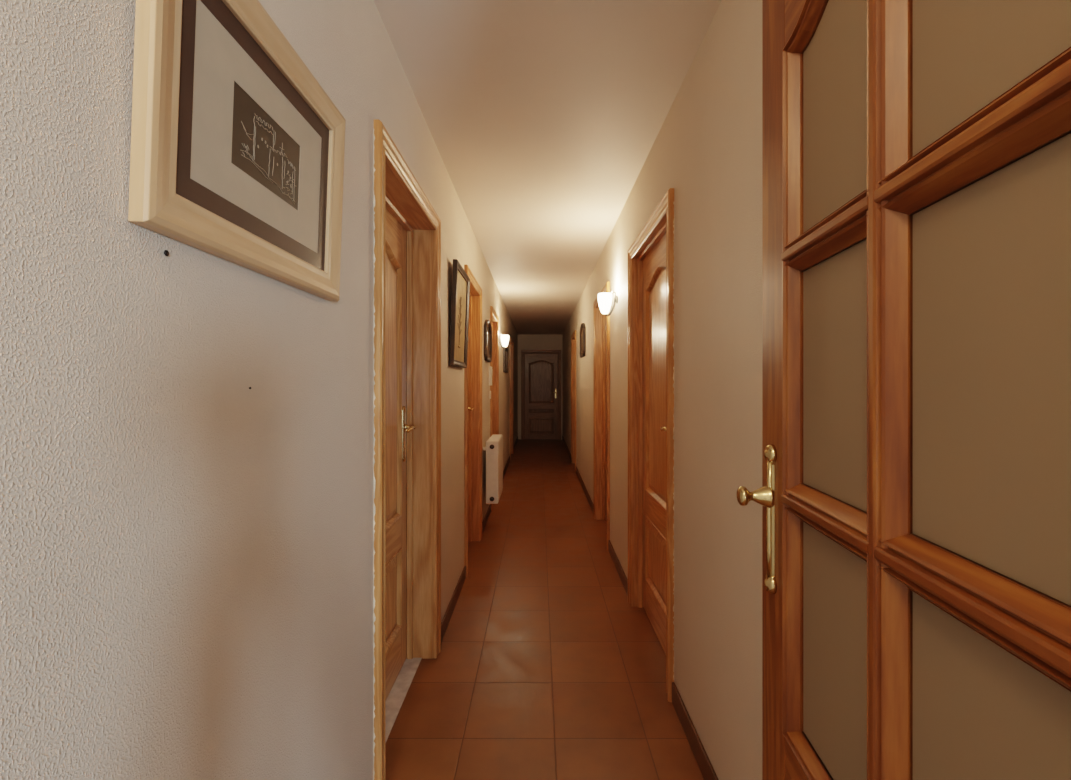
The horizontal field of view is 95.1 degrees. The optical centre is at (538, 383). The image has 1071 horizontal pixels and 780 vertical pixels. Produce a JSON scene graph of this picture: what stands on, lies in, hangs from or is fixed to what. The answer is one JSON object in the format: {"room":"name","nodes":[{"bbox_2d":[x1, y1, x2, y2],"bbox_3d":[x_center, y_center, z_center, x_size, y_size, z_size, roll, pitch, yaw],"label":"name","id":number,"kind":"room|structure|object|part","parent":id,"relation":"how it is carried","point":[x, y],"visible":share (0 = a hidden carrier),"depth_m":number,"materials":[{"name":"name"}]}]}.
{"room":"home hallway","nodes":[
{"label":"home hallway","id":0,"kind":"room"},
{"bbox_2d":[0,0,517,779],"bbox_3d":[-0.630,0.070,5.400,0.260,2.460,12.600,0,0,0],"label":"wall","id":1,"kind":"structure","parent":0,"point":[187,559],"depth_m":0.68,"materials":[{"name":"paint"}]},
{"bbox_2d":[128,0,345,301],"bbox_3d":[-0.478,-0.414,0.880,0.040,0.435,0.575,0,0,0],"label":"framed picture","id":2,"kind":"object","parent":1,"relation":"attached to","point":[237,152],"visible":1,"depth_m":0.78,"materials":[{"name":"light wood"},{"name":"paper"},{"name":"glass"}]},
{"bbox_2d":[231,81,299,209],"bbox_3d":[-0.485,-0.414,0.879,0.010,0.130,0.214,0,0,0],"label":"print","id":3,"kind":"object","parent":2,"relation":"attached to","point":[265,152],"depth_m":0.86,"materials":[{"name":"black paper"}]},
{"bbox_2d":[373,119,440,779],"bbox_3d":[-0.576,0.250,1.933,0.199,2.100,0.914,0,0,0],"label":"door","id":4,"kind":"structure","parent":1,"relation":"in","point":[407,228],"depth_m":2.20,"materials":[{"name":"brown wood"}]},
{"bbox_3d":[-0.629,0.003,1.935,0.020,1.195,0.564,0,0,0],"label":"panel","id":5,"kind":"part","parent":4,"relation":"part of","materials":[{"name":"brown wood"}]},
{"bbox_3d":[-0.629,0.920,1.935,0.020,0.360,0.564,0,0,0],"label":"panel","id":6,"kind":"part","parent":4,"relation":"part of","materials":[{"name":"brown wood"}]},
{"bbox_3d":[-0.619,0.230,2.262,0.011,0.258,0.038,0,0,0],"label":"handle","id":7,"kind":"part","parent":4,"relation":"part of","materials":[{"name":"gold metal"}]},
{"bbox_3d":[-0.593,0.200,2.209,0.052,0.032,0.137,0,0,0],"label":"lever","id":8,"kind":"part","parent":4,"relation":"part of","materials":[{"name":"gold metal"}]},
{"bbox_2d":[449,259,469,367],"bbox_3d":[-0.473,-0.397,2.955,0.049,0.585,0.500,0,0,0],"label":"framed picture","id":9,"kind":"object","parent":1,"relation":"attached to","point":[460,298],"visible":1,"depth_m":2.92,"materials":[{"name":"brown wood"}]},
{"bbox_2d":[454,271,466,361],"bbox_3d":[-0.480,-0.397,2.955,0.026,0.525,0.440,0,0,0],"label":"print","id":10,"kind":"object","parent":9,"relation":"attached to","point":[460,353],"depth_m":3.00},
{"bbox_2d":[464,265,481,577],"bbox_3d":[-0.556,0.250,3.700,0.159,2.100,0.840,0,0,0],"label":"door","id":11,"kind":"structure","parent":1,"relation":"in","point":[473,372],"depth_m":4.05,"materials":[{"name":"brown wood"}]},
{"bbox_2d":[441,436,517,642],"bbox_3d":[-0.494,1.258,5.300,0.011,0.085,12.400,0,0,0],"label":"baseboard","id":12,"kind":"structure","parent":1,"relation":"attached to","point":[447,616],"depth_m":2.94,"materials":[{"name":"wood"}]},
{"bbox_2d":[484,320,491,361],"bbox_3d":[-0.483,-0.412,4.660,0.029,0.395,0.480,0,0,0],"label":"framed picture","id":13,"kind":"object","parent":1,"relation":"attached to","point":[487,325],"visible":1,"depth_m":4.64,"materials":[{"name":"brown wood"}]},
{"bbox_2d":[487,325,489,356],"bbox_3d":[-0.491,-0.412,4.660,0.007,0.311,0.396,0,0,0],"label":"print","id":14,"kind":"object","parent":13,"relation":"attached to","point":[488,326],"depth_m":4.73},
{"bbox_2d":[489,366,491,385],"bbox_3d":[-0.487,-0.080,4.940,0.026,0.190,0.150,0,0,0],"label":"wall panel","id":15,"kind":"object","parent":1,"relation":"attached to","point":[490,367],"visible":1,"depth_m":4.87,"materials":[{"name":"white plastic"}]},
{"bbox_2d":[483,434,502,503],"bbox_3d":[-0.425,0.762,4.486,0.150,0.545,0.561,0,0,0],"label":"radiator","id":16,"kind":"object","parent":1,"relation":"attached to","point":[494,444],"visible":1,"depth_m":4.22,"materials":[{"name":"white metal"}]},
{"bbox_3d":[-0.405,0.763,4.226,0.106,0.539,0.012,0,0,0],"label":"plate","id":17,"kind":"part","parent":16,"relation":"part of","materials":[{"name":"white metal"}]},
{"bbox_2d":[490,306,498,510],"bbox_3d":[-0.556,0.250,5.420,0.159,2.100,0.800,0,0,0],"label":"door","id":18,"kind":"structure","parent":1,"relation":"in","point":[494,319],"depth_m":5.75,"materials":[{"name":"brown wood"}]},
{"bbox_2d":[499,333,508,347],"bbox_3d":[-0.430,-0.524,5.930,0.138,0.183,0.102,0,0,0],"label":"wall sconce","id":19,"kind":"object","parent":1,"relation":"attached to","point":[504,338],"visible":0.84,"depth_m":5.90,"materials":[{"name":"white glass"}]},
{"bbox_3d":[-0.412,-0.521,5.930,0.102,0.138,0.102,0,0,0],"label":"lamp shade","id":20,"kind":"part","parent":19,"relation":"part of","materials":[{"name":"white glass"}]},
{"bbox_2d":[503,347,507,372],"bbox_3d":[-0.484,-0.350,7.120,0.029,0.370,0.600,0,0,0],"label":"framed picture","id":21,"kind":"object","parent":1,"relation":"attached to","point":[505,350],"visible":0.87,"depth_m":7.15,"materials":[{"name":"brown wood"}]},
{"bbox_2d":[505,350,506,369],"bbox_3d":[-0.492,-0.350,7.120,0.006,0.298,0.528,0,0,0],"label":"print","id":22,"kind":"object","parent":21,"relation":"attached to","point":[505,350],"depth_m":7.20},
{"bbox_2d":[510,337,513,459],"bbox_3d":[-0.556,0.250,8.775,0.159,2.100,0.850,0,0,0],"label":"door","id":23,"kind":"structure","parent":1,"relation":"in","point":[511,340],"depth_m":9.13,"materials":[{"name":"brown wood"}]},
{"bbox_2d":[518,335,562,438],"bbox_3d":[0.026,0.070,11.600,1.052,2.460,0.200,0,0,0],"label":"wall","id":24,"kind":"structure","parent":0,"point":[525,342],"depth_m":11.50,"materials":[{"name":"paint"}]},
{"bbox_2d":[521,350,560,438],"bbox_3d":[0.052,0.250,11.538,0.940,2.100,0.124,0,0,0],"label":"door","id":25,"kind":"structure","parent":24,"relation":"in","point":[540,369],"depth_m":11.55,"materials":[{"name":"brown wood"}]},
{"bbox_3d":[0.052,-0.055,11.554,0.594,1.030,0.020,0,0,0],"label":"panel","id":26,"kind":"part","parent":25,"relation":"part of","materials":[{"name":"brown wood"}]},
{"bbox_3d":[0.052,0.630,11.554,0.594,0.100,0.020,0,0,0],"label":"panel","id":27,"kind":"part","parent":25,"relation":"part of","materials":[{"name":"brown wood"}]},
{"bbox_3d":[0.052,0.985,11.554,0.594,0.370,0.020,0,0,0],"label":"panel","id":28,"kind":"part","parent":25,"relation":"part of","materials":[{"name":"brown wood"}]},
{"bbox_2d":[385,439,703,779],"bbox_3d":[0.420,1.350,5.400,2.360,0.100,12.600,0,0,0],"label":"floor","id":29,"kind":"structure","parent":0,"point":[545,668],"depth_m":2.25,"materials":[{"name":"tile"}]},
{"bbox_2d":[374,0,721,334],"bbox_3d":[0.420,-1.210,5.400,2.360,0.100,12.600,0,0,0],"label":"ceiling","id":30,"kind":"structure","parent":0,"point":[543,118],"depth_m":2.08,"materials":[{"name":"white paint"}]},
{"bbox_2d":[563,0,761,779],"bbox_3d":[0.682,0.070,5.940,0.260,2.460,11.520,0,0,0],"label":"wall","id":31,"kind":"structure","parent":0,"point":[707,148],"depth_m":1.55,"materials":[{"name":"paint"}]},
{"bbox_2d":[571,330,575,471],"bbox_3d":[0.608,0.250,7.675,0.159,2.100,0.850,0,0,0],"label":"door","id":32,"kind":"structure","parent":31,"relation":"in","point":[573,336],"depth_m":8.03,"materials":[{"name":"brown wood"}]},
{"bbox_2d":[580,323,585,357],"bbox_3d":[0.536,-0.542,6.050,0.029,0.415,0.520,0,0,0],"label":"framed picture","id":33,"kind":"object","parent":31,"relation":"attached to","point":[582,327],"visible":1,"depth_m":5.97,"materials":[{"name":"brown wood"}]},
{"bbox_2d":[581,327,582,353],"bbox_3d":[0.544,-0.542,6.050,0.007,0.331,0.436,0,0,0],"label":"print","id":34,"kind":"object","parent":33,"relation":"attached to","point":[581,327],"depth_m":6.11},
{"bbox_2d":[594,281,609,550],"bbox_3d":[0.608,0.250,4.290,0.159,2.100,0.940,0,0,0],"label":"door","id":35,"kind":"structure","parent":31,"relation":"in","point":[601,321],"depth_m":4.69,"materials":[{"name":"brown wood"}]},
{"bbox_2d":[598,290,617,315],"bbox_3d":[0.483,-0.569,3.450,0.138,0.183,0.102,0,0,0],"label":"wall sconce","id":36,"kind":"object","parent":31,"relation":"attached to","point":[604,299],"visible":1,"depth_m":3.42,"materials":[{"name":"white glass"}]},
{"bbox_3d":[0.465,-0.566,3.450,0.102,0.138,0.102,0,0,0],"label":"lamp shade","id":37,"kind":"part","parent":36,"relation":"part of","materials":[{"name":"white glass"}]},
{"bbox_2d":[562,436,717,779],"bbox_3d":[0.547,1.258,5.840,0.011,0.085,11.320,0,0,0],"label":"baseboard","id":38,"kind":"structure","parent":31,"relation":"attached to","point":[706,768],"depth_m":1.82,"materials":[{"name":"wood"}]},
{"bbox_2d":[628,188,673,701],"bbox_3d":[0.592,0.250,2.463,0.126,2.100,0.933,0,0,0],"label":"door","id":39,"kind":"structure","parent":31,"relation":"in","point":[651,254],"depth_m":2.56,"materials":[{"name":"brown wood"}]},
{"bbox_3d":[0.609,0.003,2.465,0.020,1.195,0.584,0,0,0],"label":"panel","id":40,"kind":"part","parent":39,"relation":"part of","materials":[{"name":"brown wood"}]},
{"bbox_3d":[0.609,0.920,2.465,0.020,0.360,0.584,0,0,0],"label":"panel","id":41,"kind":"part","parent":39,"relation":"part of","materials":[{"name":"brown wood"}]},
{"bbox_3d":[0.972,0.070,0.100,1.255,2.460,0.160,0,0,0],"label":"wall","id":42,"kind":"structure","parent":0,"visible":0},
{"bbox_2d":[737,0,1070,779],"bbox_3d":[0.352,0.281,0.522,0.096,2.022,0.701,0,0,6],"label":"glazed door","id":43,"kind":"structure","parent":42,"relation":"in","point":[914,495],"depth_m":0.48,"materials":[{"name":"red wood"}]},
{"bbox_3d":[0.359,0.188,0.821,0.052,0.038,0.038,0,0,6],"label":"knob","id":44,"kind":"part","parent":43,"relation":"part of","materials":[{"name":"gold metal"}]},
{"bbox_3d":[0.384,0.225,0.818,0.014,0.249,0.033,0,0,6],"label":"door handle","id":45,"kind":"part","parent":43,"relation":"part of","materials":[{"name":"gold metal"}]},
{"bbox_3d":[0.379,-0.627,0.525,0.034,0.205,0.490,0,0,6],"label":"rail","id":46,"kind":"part","parent":43,"relation":"part of","materials":[{"name":"red wood"}]},
{"bbox_3d":[0.379,0.921,0.525,0.034,0.742,0.490,0,0,6],"label":"rail","id":47,"kind":"part","parent":43,"relation":"part of","materials":[{"name":"red wood"}]},
{"bbox_3d":[0.397,-0.402,0.649,0.004,0.404,0.247,0,0,6],"label":"glass pane","id":48,"kind":"part","parent":43,"relation":"part of","materials":[{"name":"beige glass"}]},
{"bbox_3d":[0.397,-0.010,0.649,0.004,0.380,0.247,0,0,6],"label":"glass pane","id":49,"kind":"part","parent":43,"relation":"part of","materials":[{"name":"beige glass"}]},
{"bbox_3d":[0.397,0.367,0.649,0.004,0.374,0.247,0,0,6],"label":"glass pane","id":50,"kind":"part","parent":43,"relation":"part of","materials":[{"name":"beige"}]},
{"bbox_3d":[0.373,-0.402,0.402,0.004,0.404,0.251,0,0,6],"label":"glass pane","id":51,"kind":"part","parent":43,"relation":"part of","materials":[{"name":"beige glass"}]},
{"bbox_3d":[0.373,-0.010,0.402,0.004,0.380,0.251,0,0,6],"label":"glass pane","id":52,"kind":"part","parent":43,"relation":"part of","materials":[{"name":"beige glass"}]},
{"bbox_3d":[0.373,0.367,0.402,0.004,0.374,0.251,0,0,6],"label":"glass pane","id":53,"kind":"part","parent":43,"relation":"part of","materials":[{"name":"beige"}]}
]}

